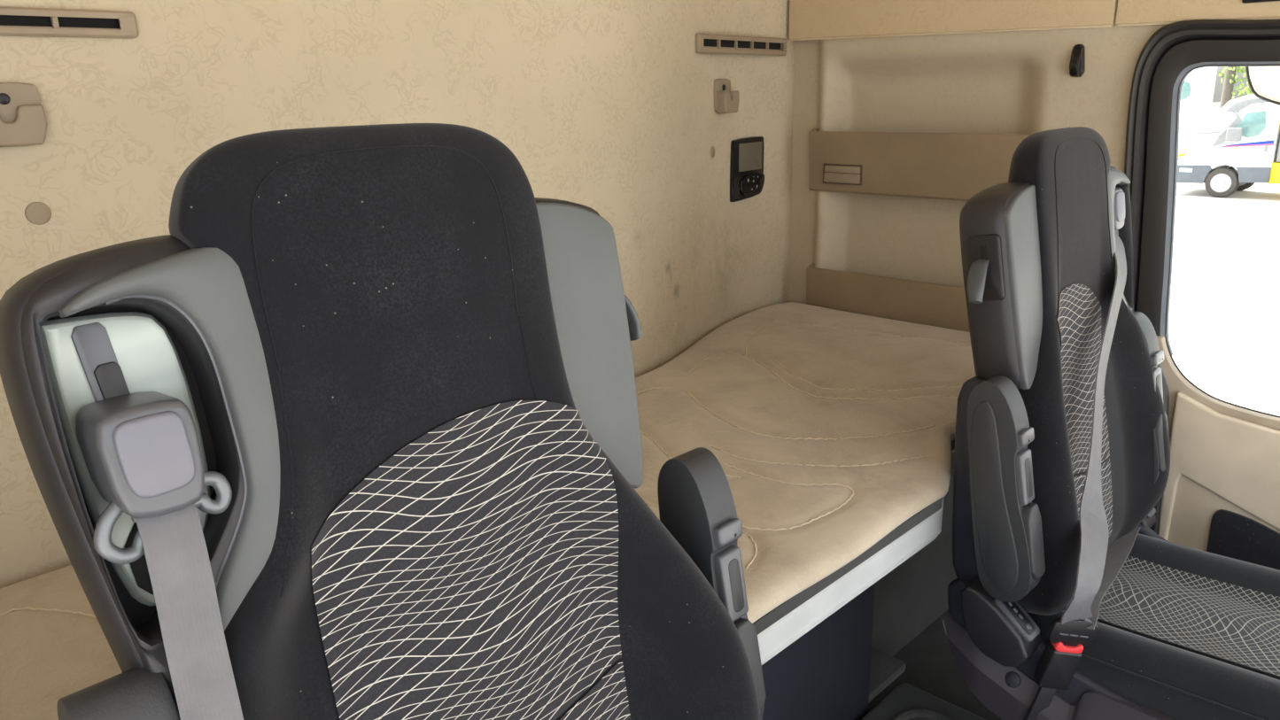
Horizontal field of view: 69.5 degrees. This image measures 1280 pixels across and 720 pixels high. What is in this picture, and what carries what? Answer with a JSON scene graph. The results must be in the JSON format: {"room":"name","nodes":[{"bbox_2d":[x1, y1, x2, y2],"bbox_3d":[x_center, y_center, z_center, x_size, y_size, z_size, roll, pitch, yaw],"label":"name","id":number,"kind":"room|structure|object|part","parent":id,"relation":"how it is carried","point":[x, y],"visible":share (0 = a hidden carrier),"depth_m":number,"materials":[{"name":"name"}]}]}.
{"room":"vehicle interior","nodes":[
{"label":"vehicle interior","id":0,"kind":"room"},
{"bbox_2d":[0,0,794,588],"bbox_3d":[-0.390,-0.075,1.691,0.157,1.910,2.898,12,21,38],"label":"wall","id":1,"kind":"structure","parent":0,"point":[605,106],"depth_m":1.57,"materials":[{"name":"beige plastic"}]},
{"bbox_2d":[0,82,46,147],"bbox_3d":[-0.778,-0.301,1.134,0.023,0.076,0.080,14,22,42],"label":"coat hook","id":2,"kind":"object","parent":1,"relation":"attached to","point":[23,122],"visible":1,"depth_m":1.14,"materials":[{"name":"beige plastic"}]},
{"bbox_2d":[24,201,51,224],"bbox_3d":[-0.772,-0.188,1.184,0.005,0.029,0.029,14,22,42],"label":"round cap","id":3,"kind":"object","parent":1,"relation":"attached to","point":[36,213],"visible":1,"depth_m":1.18,"materials":[{"name":"plastic"}]},
{"bbox_2d":[0,6,138,38],"bbox_3d":[-0.813,-0.397,1.078,0.016,0.033,0.420,14,22,42],"label":"air vent","id":4,"kind":"object","parent":1,"relation":"in","point":[14,21],"visible":1,"depth_m":1.16,"materials":[{"name":"plastic"}]},
{"bbox_2d":[710,146,715,157],"bbox_3d":[0.183,-0.525,2.333,0.005,0.029,0.029,7,18,26],"label":"round cap","id":5,"kind":"object","parent":1,"relation":"attached to","point":[712,149],"visible":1,"depth_m":2.33,"materials":[{"name":"plastic"}]},
{"bbox_2d":[713,78,739,113],"bbox_3d":[0.218,-0.667,2.332,0.037,0.084,0.088,8,19,29],"label":"coat hook","id":6,"kind":"object","parent":1,"relation":"attached to","point":[726,100],"visible":1,"depth_m":2.31,"materials":[{"name":"beige plastic"}]},
{"bbox_3d":[0.207,-0.668,2.338,0.013,0.084,0.088,8,19,29],"label":"plate","id":7,"kind":"part","parent":6,"relation":"part of","materials":[{"name":"beige plastic"}]},
{"bbox_2d":[695,32,786,55],"bbox_3d":[0.264,-0.798,2.341,0.016,0.044,0.460,10,20,34],"label":"air vent","id":8,"kind":"object","parent":1,"relation":"in","point":[708,43],"visible":1,"depth_m":2.31,"materials":[{"name":"plastic"}]},
{"bbox_2d":[729,136,764,201],"bbox_3d":[0.290,-0.516,2.491,0.024,0.165,0.154,12,21,39],"label":"control panel","id":9,"kind":"object","parent":1,"relation":"attached to","point":[747,176],"visible":1,"depth_m":2.48,"materials":[{"name":"black plastic"}]},
{"bbox_2d":[868,473,957,702],"bbox_3d":[0.652,0.437,2.138,0.190,0.630,0.760,14,22,42],"label":"compartment","id":10,"kind":"structure","parent":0,"point":[911,597],"depth_m":2.27,"materials":[{"name":"black plastic"}]},
{"bbox_2d":[868,613,1002,719],"bbox_3d":[0.534,1.103,1.085,2.900,0.050,2.850,14,22,42],"label":"floor","id":11,"kind":"structure","parent":0,"point":[931,667],"depth_m":2.20,"materials":[{"name":"grey carpet"}]},
{"bbox_2d":[0,123,766,719],"bbox_3d":[0.005,0.499,0.740,0.703,1.327,0.658,14,22,42],"label":"seat","id":12,"kind":"object","parent":11,"relation":"on","point":[355,437],"visible":1,"depth_m":0.74,"materials":[{"name":"fabric"}]},
{"bbox_3d":[-0.332,0.384,0.649,0.118,0.338,0.058,14,22,42],"label":"armrest","id":13,"kind":"part","parent":12,"relation":"part of","materials":[{"name":"black plastic"}]},
{"bbox_3d":[-0.355,0.070,0.656,0.050,0.210,0.085,14,22,42],"label":"slider plate","id":14,"kind":"part","parent":12,"relation":"part of","materials":[{"name":"grey plastic"}]},
{"bbox_3d":[-0.140,0.212,0.827,0.053,0.331,0.294,14,22,42],"label":"stitched panel","id":15,"kind":"part","parent":12,"relation":"part of","materials":[{"name":"fabric"}]},
{"bbox_3d":[-0.109,0.432,0.865,0.032,0.187,0.294,14,22,42],"label":"lumbar panel","id":16,"kind":"part","parent":12,"relation":"part of","materials":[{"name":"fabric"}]},
{"bbox_3d":[-0.024,-0.050,0.996,0.050,0.064,0.027,-10,19,-28],"label":"recline lever","id":17,"kind":"part","parent":12,"relation":"part of","materials":[{"name":"grey plastic"}]},
{"bbox_3d":[0.080,0.270,1.036,0.118,0.338,0.046,14,22,42],"label":"armrest","id":18,"kind":"part","parent":12,"relation":"part of","materials":[{"name":"black plastic"}]},
{"bbox_3d":[0.098,0.245,1.011,0.030,0.080,0.036,14,22,42],"label":"release handle","id":19,"kind":"part","parent":12,"relation":"part of","materials":[{"name":"grey plastic"}]},
{"bbox_2d":[752,439,954,719],"bbox_3d":[-0.171,0.575,1.580,0.955,0.714,2.670,14,22,42],"label":"bed base","id":20,"kind":"object","parent":11,"relation":"on","point":[815,647],"visible":0.18,"depth_m":1.61,"materials":[{"name":"metal"}]},
{"bbox_2d":[0,302,975,719],"bbox_3d":[-0.181,0.215,1.470,0.963,0.038,2.662,14,22,42],"label":"mattress","id":21,"kind":"object","parent":20,"relation":"on","point":[828,430],"visible":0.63,"depth_m":1.60,"materials":[{"name":"beige fabric"}]},
{"bbox_3d":[-0.003,0.662,1.384,0.030,0.649,1.300,14,22,42],"label":"support panel","id":22,"kind":"part","parent":20,"relation":"part of","materials":[{"name":"black plastic"}]},
{"bbox_2d":[861,683,986,719],"bbox_3d":[0.854,0.982,1.093,1.695,0.158,0.880,14,22,42],"label":"tunnel","id":23,"kind":"object","parent":11,"relation":"on","point":[906,702],"visible":1,"depth_m":1.85,"materials":[{"name":"black plastic"}]},
{"bbox_2d":[942,126,1279,719],"bbox_3d":[0.913,0.287,1.485,0.703,1.273,0.658,14,22,42],"label":"passenger seat","id":24,"kind":"object","parent":11,"relation":"on","point":[1065,601],"visible":1,"depth_m":1.44,"materials":[{"name":"fabric"}]},
{"bbox_3d":[0.502,-0.117,1.376,0.027,0.064,0.050,7,18,27],"label":"recline lever","id":25,"kind":"part","parent":24,"relation":"part of","materials":[{"name":"grey plastic"}]},
{"bbox_3d":[0.547,0.196,1.385,0.118,0.338,0.046,14,22,42],"label":"armrest","id":26,"kind":"part","parent":24,"relation":"part of","materials":[{"name":"black plastic"}]},
{"bbox_3d":[0.591,0.401,1.446,0.064,0.055,0.044,14,22,42],"label":"adjuster plate","id":27,"kind":"part","parent":24,"relation":"part of","materials":[{"name":"grey plastic"}]},
{"bbox_3d":[0.563,0.172,1.359,0.030,0.080,0.036,14,22,42],"label":"release handle","id":28,"kind":"part","parent":24,"relation":"part of","materials":[{"name":"grey plastic"}]},
{"bbox_3d":[0.741,0.035,1.551,0.049,0.331,0.242,14,22,42],"label":"stitched panel","id":29,"kind":"part","parent":24,"relation":"part of","materials":[{"name":"fabric"}]},
{"bbox_3d":[0.763,0.005,1.585,0.224,0.782,0.582,14,22,42],"label":"backrest","id":30,"kind":"part","parent":24,"relation":"part of","materials":[{"name":"black fabric"}]},
{"bbox_3d":[0.769,0.255,1.593,0.028,0.186,0.242,14,22,42],"label":"lumbar panel","id":31,"kind":"part","parent":24,"relation":"part of","materials":[{"name":"fabric"}]},
{"bbox_3d":[0.956,0.081,1.774,0.118,0.338,0.058,14,22,42],"label":"armrest","id":32,"kind":"part","parent":24,"relation":"part of","materials":[{"name":"black plastic"}]},
{"bbox_3d":[0.991,0.276,1.838,0.064,0.055,0.044,14,22,42],"label":"adjuster plate","id":33,"kind":"part","parent":24,"relation":"part of","materials":[{"name":"grey plastic"}]},
{"bbox_2d":[1026,533,1279,719],"bbox_3d":[0.966,0.439,1.495,0.545,0.118,0.524,14,22,42],"label":"seat cushion","id":34,"kind":"object","parent":24,"relation":"on","point":[1184,632],"depth_m":1.46,"materials":[{"name":"black fabric"}]},
{"bbox_3d":[0.974,0.057,1.750,0.030,0.080,0.048,14,22,42],"label":"release handle","id":35,"kind":"part","parent":24,"relation":"part of","materials":[{"name":"grey plastic"}]},
{"bbox_3d":[0.952,0.427,1.488,0.470,0.076,0.335,14,22,42],"label":"cushion panel","id":36,"kind":"part","parent":24,"relation":"part of","materials":[{"name":"fabric"}]},
{"bbox_2d":[788,0,1165,303],"bbox_3d":[0.779,-0.116,2.451,1.010,1.510,0.085,14,22,42],"label":"wall","id":37,"kind":"structure","parent":0,"point":[1012,82],"depth_m":2.38,"materials":[{"name":"beige plastic"}]},
{"bbox_2d":[806,263,969,332],"bbox_3d":[0.735,-0.141,2.468,0.635,0.169,0.093,14,22,42],"label":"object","id":38,"kind":"object","parent":37,"relation":"attached to","point":[941,306],"visible":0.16,"depth_m":2.46,"materials":[{"name":"beige plastic"}]},
{"bbox_2d":[808,128,1031,201],"bbox_3d":[0.724,-0.503,2.360,0.637,0.167,0.098,14,22,42],"label":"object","id":39,"kind":"object","parent":37,"relation":"attached to","point":[935,166],"visible":0.77,"depth_m":2.34,"materials":[{"name":"beige plastic"}]},
{"bbox_2d":[788,0,1117,40],"bbox_3d":[0.737,-1.007,2.213,0.832,0.445,0.112,14,22,42],"label":"locker","id":40,"kind":"object","parent":37,"relation":"attached to","point":[809,19],"visible":0.96,"depth_m":2.22,"materials":[{"name":"beige plastic"}]},
{"bbox_2d":[1069,44,1085,77],"bbox_3d":[0.953,-0.654,2.018,0.031,0.070,0.041,14,22,42],"label":"coat hook","id":41,"kind":"object","parent":37,"relation":"attached to","point":[1077,60],"visible":1,"depth_m":2.01,"materials":[{"name":"black plastic"}]},
{"bbox_2d":[1115,0,1279,26],"bbox_3d":[1.561,-0.787,1.436,1.464,0.468,0.120,14,22,42],"label":"locker","id":42,"kind":"object","parent":37,"relation":"attached to","point":[1129,12],"visible":0.97,"depth_m":1.85,"materials":[{"name":"beige plastic"}]},
{"bbox_2d":[1124,18,1279,570],"bbox_3d":[1.507,0.095,1.669,1.300,1.412,0.109,14,22,42],"label":"door","id":43,"kind":"structure","parent":37,"relation":"in","point":[1221,496],"depth_m":1.96,"materials":[{"name":"plastic"}]},
{"bbox_3d":[1.105,0.270,2.075,0.146,0.782,0.028,14,22,42],"label":"grab handle","id":44,"kind":"part","parent":43,"relation":"part of","materials":[{"name":"grey plastic"}]},
{"bbox_3d":[1.550,0.408,1.763,1.250,0.755,0.037,14,22,42],"label":"trim","id":45,"kind":"part","parent":43,"relation":"part of","materials":[{"name":"beige plastic"}]},
{"bbox_3d":[1.570,0.468,1.722,1.103,0.623,0.024,14,22,42],"label":"trim","id":46,"kind":"part","parent":43,"relation":"part of","materials":[{"name":"beige plastic"}]},
{"bbox_3d":[1.582,0.537,1.739,1.084,0.480,0.014,14,22,42],"label":"trim","id":47,"kind":"part","parent":43,"relation":"part of","materials":[{"name":"beige plastic"}]},
{"bbox_2d":[1245,66,1279,105],"bbox_3d":[1.512,-0.728,2.015,0.369,0.395,0.462,14,22,42],"label":"mirror","id":48,"kind":"object","parent":43,"relation":"attached to","point":[1263,81],"visible":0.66,"depth_m":2.21,"materials":[{"name":"white mirror"}]},
{"label":"outside","id":49,"kind":"structure","parent":0,"visible":0},
{"bbox_2d":[1168,102,1279,416],"bbox_3d":[10.248,-6.436,31.415,150.000,0.100,180.000,14,22,42],"label":"ground","id":50,"kind":"structure","parent":49,"point":[1224,321],"depth_m":12.54,"materials":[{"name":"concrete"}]},
{"bbox_2d":[1178,66,1217,142],"bbox_3d":[15.788,-8.165,29.865,4.400,3.840,2.440,14,22,42],"label":"truck","id":51,"kind":"object","parent":50,"relation":"on","point":[1197,93],"visible":0.03,"depth_m":28.01,"materials":[{"name":"white paint"}]},
{"bbox_2d":[1177,102,1279,197],"bbox_3d":[15.828,-4.901,21.606,5.828,2.220,2.320,14,22,42],"label":"van","id":52,"kind":"object","parent":50,"relation":"on","point":[1245,152],"visible":0.96,"depth_m":21.98,"materials":[{"name":"white paint"}]},
{"bbox_2d":[1179,168,1192,171],"bbox_3d":[13.475,-4.688,22.792,0.280,0.090,0.035,14,22,42],"label":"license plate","id":53,"kind":"object","parent":52,"relation":"attached to","point":[1181,169],"depth_m":22.77,"materials":[{"name":"white paint"}]},
{"bbox_3d":[14.030,-5.501,22.021,0.577,0.856,0.062,14,22,42],"label":"pillar trim","id":54,"kind":"part","parent":52,"relation":"part of","materials":[{"name":"white metal"}]},
{"bbox_2d":[1225,127,1242,141],"bbox_3d":[14.061,-5.326,21.812,0.310,0.320,0.320,14,22,42],"label":"mirror","id":55,"kind":"object","parent":52,"relation":"attached to","point":[1232,134],"depth_m":21.70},
{"bbox_3d":[14.621,-4.947,21.558,0.070,0.170,0.050,14,22,42],"label":"door handle","id":56,"kind":"part","parent":52,"relation":"part of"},
{"bbox_2d":[1217,66,1253,109],"bbox_3d":[23.386,-10.818,33.903,5.904,6.320,3.243,14,22,42],"label":"tree","id":57,"kind":"object","parent":50,"relation":"on","point":[1229,77],"visible":0.1,"depth_m":34.32,"materials":[{"name":"green plant"}]},
{"bbox_2d":[1207,93,1268,137],"bbox_3d":[20.678,-7.714,30.724,4.142,2.272,1.840,14,22,42],"label":"car","id":58,"kind":"object","parent":50,"relation":"on","point":[1218,120],"visible":0.08,"depth_m":30.51,"materials":[{"name":"white paint"}]}
]}

